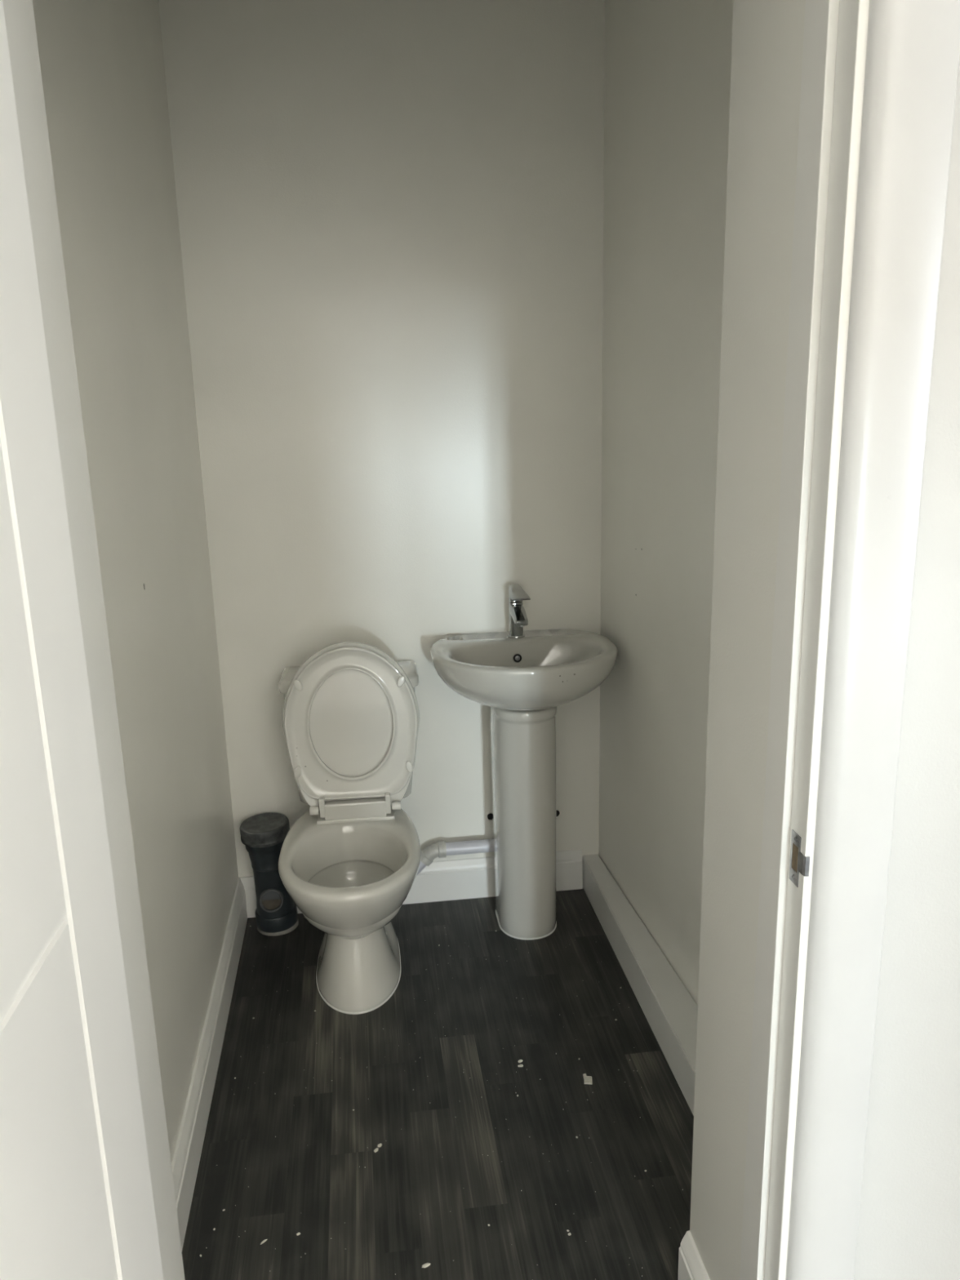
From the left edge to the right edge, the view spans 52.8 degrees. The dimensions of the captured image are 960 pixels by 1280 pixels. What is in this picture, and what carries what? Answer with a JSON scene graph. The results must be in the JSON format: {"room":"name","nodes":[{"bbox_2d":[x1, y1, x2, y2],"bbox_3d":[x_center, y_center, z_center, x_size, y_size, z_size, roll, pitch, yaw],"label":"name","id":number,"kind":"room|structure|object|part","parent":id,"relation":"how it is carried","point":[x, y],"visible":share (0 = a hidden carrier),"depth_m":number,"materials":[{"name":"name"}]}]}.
{"room":"bathroom","nodes":[
{"label":"bathroom","id":0,"kind":"room"},
{"bbox_2d":[32,0,238,1164],"bbox_3d":[-0.707,-0.254,1.919,0.101,2.600,1.635,-3,14,-7],"label":"wall","id":1,"kind":"structure","parent":0,"point":[102,61],"depth_m":1.90,"materials":[{"name":"paint"}]},
{"bbox_2d":[171,877,247,1251],"bbox_3d":[-0.615,0.952,2.186,0.018,0.128,1.515,-3,14,-7],"label":"baseboard","id":2,"kind":"structure","parent":1,"relation":"attached to","point":[187,1155],"depth_m":2.13,"materials":[{"name":"paint"}]},
{"bbox_2d":[158,0,604,877],"bbox_3d":[-0.196,-0.468,2.732,1.133,2.600,0.103,-3,14,-7],"label":"wall","id":3,"kind":"structure","parent":0,"point":[390,212],"depth_m":2.60,"materials":[{"name":"paint"}]},
{"bbox_2d":[239,848,582,918],"bbox_3d":[-0.200,0.747,2.970,1.051,0.128,0.018,-3,14,-7],"label":"baseboard","id":4,"kind":"structure","parent":3,"relation":"attached to","point":[470,877],"depth_m":2.98,"materials":[{"name":"paint"}]},
{"bbox_2d":[416,838,493,875],"bbox_3d":[-0.160,0.676,2.922,0.520,0.134,0.049,-3,14,-7],"label":"pipe","id":5,"kind":"object","parent":3,"relation":"attached to","point":[442,849],"visible":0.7,"depth_m":2.91,"materials":[{"name":"plastic"}]},
{"bbox_2d":[182,888,693,1279],"bbox_3d":[1.260,1.852,-1.354,4.420,0.001,9.288,-3,14,-7],"label":"floor","id":6,"kind":"structure","parent":0,"point":[409,1208],"depth_m":2.08,"materials":[{"name":"black wood"}]},
{"bbox_2d":[240,812,298,935],"bbox_3d":[-0.614,0.689,2.821,0.146,0.346,0.141,-6,15,-17],"label":"toilet brush holder","id":7,"kind":"object","parent":6,"relation":"on","point":[263,835],"visible":0.89,"depth_m":2.78,"materials":[{"name":"grey plastic"}]},
{"bbox_2d":[278,641,421,1014],"bbox_3d":[-0.331,0.467,2.538,0.383,0.886,0.678,-3,14,-6],"label":"toilet","id":8,"kind":"object","parent":6,"relation":"on","point":[350,862],"visible":1,"depth_m":2.58,"materials":[{"name":"ceramic"}]},
{"bbox_3d":[-0.365,0.104,2.704,0.383,0.036,0.177,-3,14,-6],"label":"cistern lid","id":9,"kind":"part","parent":8,"relation":"part of","materials":[{"name":"ceramic"}]},
{"bbox_3d":[-0.344,0.223,2.583,0.355,0.414,0.050,-3,14,-6],"label":"seat","id":10,"kind":"part","parent":8,"relation":"part of","materials":[{"name":"plastic"}]},
{"bbox_3d":[-0.345,0.232,2.603,0.366,0.460,0.056,-3,14,-6],"label":"lid","id":11,"kind":"part","parent":8,"relation":"part of","materials":[{"name":"plastic"}]},
{"bbox_2d":[422,1262,430,1267],"bbox_3d":[-0.097,1.117,1.726,0.017,0.004,0.008,-8,15,-24],"label":"crumb","id":12,"kind":"object","parent":6,"relation":"on","point":[426,1264],"visible":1,"depth_m":1.73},
{"bbox_2d":[205,914,683,1276],"bbox_3d":[-0.080,1.000,2.205,0.971,0.002,1.295,-3,14,-7],"label":"floor dust","id":13,"kind":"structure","parent":6,"relation":"on","point":[584,914],"depth_m":2.12,"materials":[{"name":"paint"}]},
{"bbox_2d":[489,706,556,939],"bbox_3d":[0.132,0.503,2.772,0.181,0.681,0.191,-3,14,-7],"label":"pedestal","id":14,"kind":"object","parent":6,"relation":"on","point":[523,743],"visible":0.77,"depth_m":2.70,"materials":[{"name":"ceramic"}]},
{"bbox_2d":[430,627,617,711],"bbox_3d":[0.125,0.096,2.646,0.509,0.156,0.419,-3,14,-7],"label":"washbasin","id":15,"kind":"object","parent":14,"relation":"on","point":[550,668],"visible":1,"depth_m":2.54,"materials":[{"name":"ceramic"}]},
{"bbox_2d":[507,584,530,638],"bbox_3d":[0.107,-0.073,2.713,0.052,0.148,0.124,-3,14,-7],"label":"tap","id":16,"kind":"object","parent":15,"relation":"on","point":[517,616],"visible":1,"depth_m":2.70,"materials":[{"name":"silver metal"}]},
{"bbox_3d":[0.109,-0.070,2.694,0.038,0.046,0.087,-3,14,-7],"label":"spout","id":17,"kind":"part","parent":16,"relation":"part of","materials":[{"name":"silver metal"}]},
{"bbox_3d":[0.106,-0.123,2.700,0.052,0.044,0.114,-3,14,-7],"label":"lever","id":18,"kind":"part","parent":16,"relation":"part of","materials":[{"name":"silver metal"}]},
{"bbox_2d":[582,1073,592,1084],"bbox_3d":[0.244,0.994,2.189,0.019,0.004,0.032,-1,14,1],"label":"chip","id":19,"kind":"object","parent":6,"relation":"on","point":[588,1079],"visible":1,"depth_m":2.18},
{"bbox_2d":[2,0,959,1279],"bbox_3d":[0.847,-0.129,1.267,4.400,2.600,0.306,-3,14,-7],"label":"wall","id":20,"kind":"structure","parent":0,"point":[908,1226],"depth_m":1.20,"materials":[{"name":"paint"}]},
{"bbox_2d":[0,0,163,1279],"bbox_3d":[-0.370,0.364,0.631,0.040,1.995,0.826,-3,14,-5],"label":"door","id":21,"kind":"structure","parent":20,"relation":"in","point":[77,1202],"depth_m":0.85,"materials":[{"name":"paint"}]},
{"bbox_2d":[677,1230,710,1279],"bbox_3d":[0.361,1.086,1.553,0.018,0.128,0.203,-3,14,-7],"label":"baseboard","id":22,"kind":"structure","parent":20,"relation":"attached to","point":[691,1264],"depth_m":1.60,"materials":[{"name":"paint"}]},
{"bbox_2d":[739,0,870,1279],"bbox_3d":[0.387,0.189,1.174,0.042,2.050,0.100,-3,14,-7],"label":"trim","id":23,"kind":"structure","parent":20,"relation":"attached to","point":[835,37],"depth_m":1.10,"materials":[{"name":"paint"}]},
{"bbox_3d":[0.381,0.264,1.166,0.002,0.065,0.023,-3,14,-7],"label":"strike plate","id":24,"kind":"part","parent":23,"relation":"part of","materials":[{"name":"metal"}]},
{"bbox_2d":[786,0,959,1279],"bbox_3d":[0.437,0.176,1.118,0.088,2.100,0.019,-3,14,-7],"label":"trim","id":25,"kind":"structure","parent":20,"relation":"attached to","point":[913,51],"depth_m":1.05,"materials":[{"name":"paint"}]},
{"bbox_2d":[599,0,733,1005],"bbox_3d":[0.519,-0.322,2.078,0.130,2.600,1.622,-3,14,-8],"label":"wall","id":26,"kind":"structure","parent":0,"point":[668,63],"depth_m":2.29,"materials":[{"name":"paint"}]},
{"bbox_2d":[582,853,697,1115],"bbox_3d":[0.473,0.892,2.366,0.116,0.106,1.425,-3,14,-7],"label":"trim","id":27,"kind":"structure","parent":26,"relation":"attached to","point":[670,1011],"depth_m":2.42,"materials":[{"name":"paint"}]}
]}

